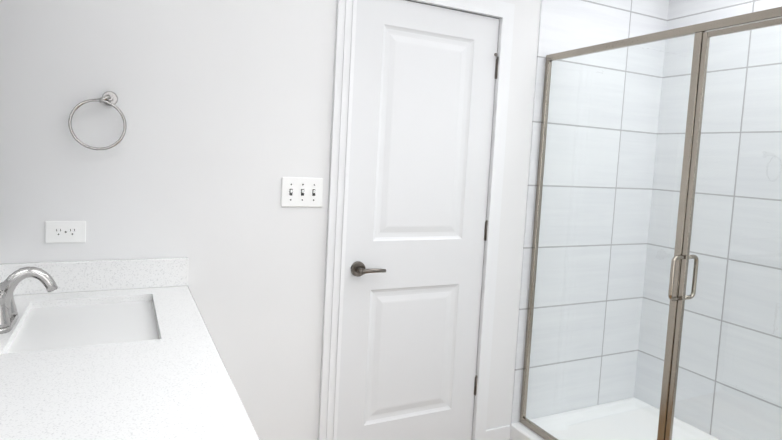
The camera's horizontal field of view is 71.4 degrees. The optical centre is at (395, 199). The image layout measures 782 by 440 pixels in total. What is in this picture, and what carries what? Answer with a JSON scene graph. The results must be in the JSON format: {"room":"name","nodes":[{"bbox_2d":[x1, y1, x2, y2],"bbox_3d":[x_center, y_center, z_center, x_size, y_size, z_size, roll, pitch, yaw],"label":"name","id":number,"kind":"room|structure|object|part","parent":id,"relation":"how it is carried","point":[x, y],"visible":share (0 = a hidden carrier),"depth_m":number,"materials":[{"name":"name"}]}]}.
{"room":"bathroom","nodes":[
{"label":"bathroom","id":0,"kind":"room"},
{"bbox_2d":[0,0,540,439],"bbox_3d":[-0.385,-0.181,2.172,2.244,2.740,0.120,1,5,-27],"label":"wall","id":1,"kind":"structure","parent":0,"point":[224,107],"depth_m":1.97,"materials":[{"name":"white paint"}]},
{"bbox_2d":[45,221,85,242],"bbox_3d":[-1.080,0.107,1.780,0.115,0.072,0.008,1,5,-27],"label":"electrical outlet","id":2,"kind":"object","parent":1,"relation":"attached to","point":[65,231],"visible":1,"depth_m":1.78,"materials":[{"name":"white plastic"}]},
{"bbox_2d":[68,91,126,149],"bbox_3d":[-0.967,-0.258,1.768,0.165,0.196,0.061,1,5,-27],"label":"towel ring","id":3,"kind":"object","parent":1,"relation":"attached to","point":[109,98],"visible":0.98,"depth_m":1.76,"materials":[{"name":"silver metal"}]},
{"bbox_2d":[281,177,322,206],"bbox_3d":[-0.364,-0.027,2.123,0.165,0.115,0.013,1,5,-27],"label":"light switch","id":4,"kind":"object","parent":1,"relation":"attached to","point":[300,192],"visible":1,"depth_m":2.12,"materials":[{"name":"white plastic"}]},
{"bbox_2d":[318,0,514,439],"bbox_3d":[0.106,0.152,2.369,0.847,2.098,0.032,1,5,-27],"label":"door frame","id":5,"kind":"structure","parent":1,"relation":"attached to","point":[345,35],"depth_m":2.24,"materials":[{"name":"white paint"}]},
{"bbox_2d":[407,0,498,439],"bbox_3d":[0.100,0.187,2.381,0.703,2.025,0.008,1,5,-27],"label":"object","id":6,"kind":"structure","parent":1,"relation":"in","point":[492,120],"depth_m":2.45,"materials":[{"name":"grey"}]},
{"bbox_2d":[337,0,498,439],"bbox_3d":[0.115,0.185,2.367,0.710,2.011,0.046,1,5,-27],"label":"door","id":7,"kind":"structure","parent":6,"relation":"attached to","point":[422,104],"depth_m":2.36,"materials":[{"name":"white paint"}]},
{"bbox_2d":[351,261,385,276],"bbox_3d":[-0.111,0.292,2.244,0.138,0.064,0.062,1,5,-27],"label":"door lever","id":8,"kind":"object","parent":7,"relation":"attached to","point":[358,268],"visible":1,"depth_m":2.24,"materials":[{"name":"silver metal"}]},
{"bbox_3d":[0.413,0.140,2.508,0.051,1.592,0.040,1,5,-27],"label":"door hinges","id":9,"kind":"part","parent":7,"relation":"part of","materials":[{"name":"black metal"}]},
{"bbox_2d":[485,425,510,439],"bbox_3d":[0.496,1.163,2.680,0.160,0.078,0.014,1,5,-27],"label":"baseboard","id":10,"kind":"structure","parent":1,"relation":"attached to","point":[501,433],"depth_m":2.68,"materials":[{"name":"white paint"}]},
{"bbox_2d":[511,0,668,423],"bbox_3d":[1.062,-0.160,2.900,0.997,2.740,0.127,1,5,-27],"label":"tiled wall","id":11,"kind":"structure","parent":0,"point":[566,25],"depth_m":2.82,"materials":[{"name":"white tile"}]},
{"bbox_2d":[634,0,781,439],"bbox_3d":[1.818,-0.080,2.375,0.120,2.740,1.498,1,5,-27],"label":"shower wall tile","id":12,"kind":"structure","parent":11,"relation":"attached to","point":[682,13],"depth_m":2.66,"materials":[{"name":"white tile"}]},
{"bbox_3d":[0.912,1.429,0.665,3.241,0.100,4.260,1,5,-27],"label":"floor","id":13,"kind":"structure","parent":0,"visible":0},
{"bbox_2d":[0,257,258,439],"bbox_3d":[-0.626,0.749,1.057,0.588,1.032,1.815,1,5,-27],"label":"bathroom vanity","id":14,"kind":"object","parent":13,"relation":"on","point":[125,349],"visible":1,"depth_m":1.26,"materials":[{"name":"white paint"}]},
{"bbox_2d":[510,7,781,439],"bbox_3d":[1.343,0.332,2.179,0.890,1.900,1.494,1,5,-27],"label":"shower enclosure","id":15,"kind":"object","parent":13,"relation":"on","point":[633,418],"visible":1,"depth_m":2.06,"materials":[{"name":"clear glass"}]},
{"bbox_3d":[1.036,0.282,1.959,0.141,0.165,0.015,1,5,-27],"label":"handle","id":16,"kind":"part","parent":15,"relation":"part of","materials":[{"name":"silver metal"}]}
]}

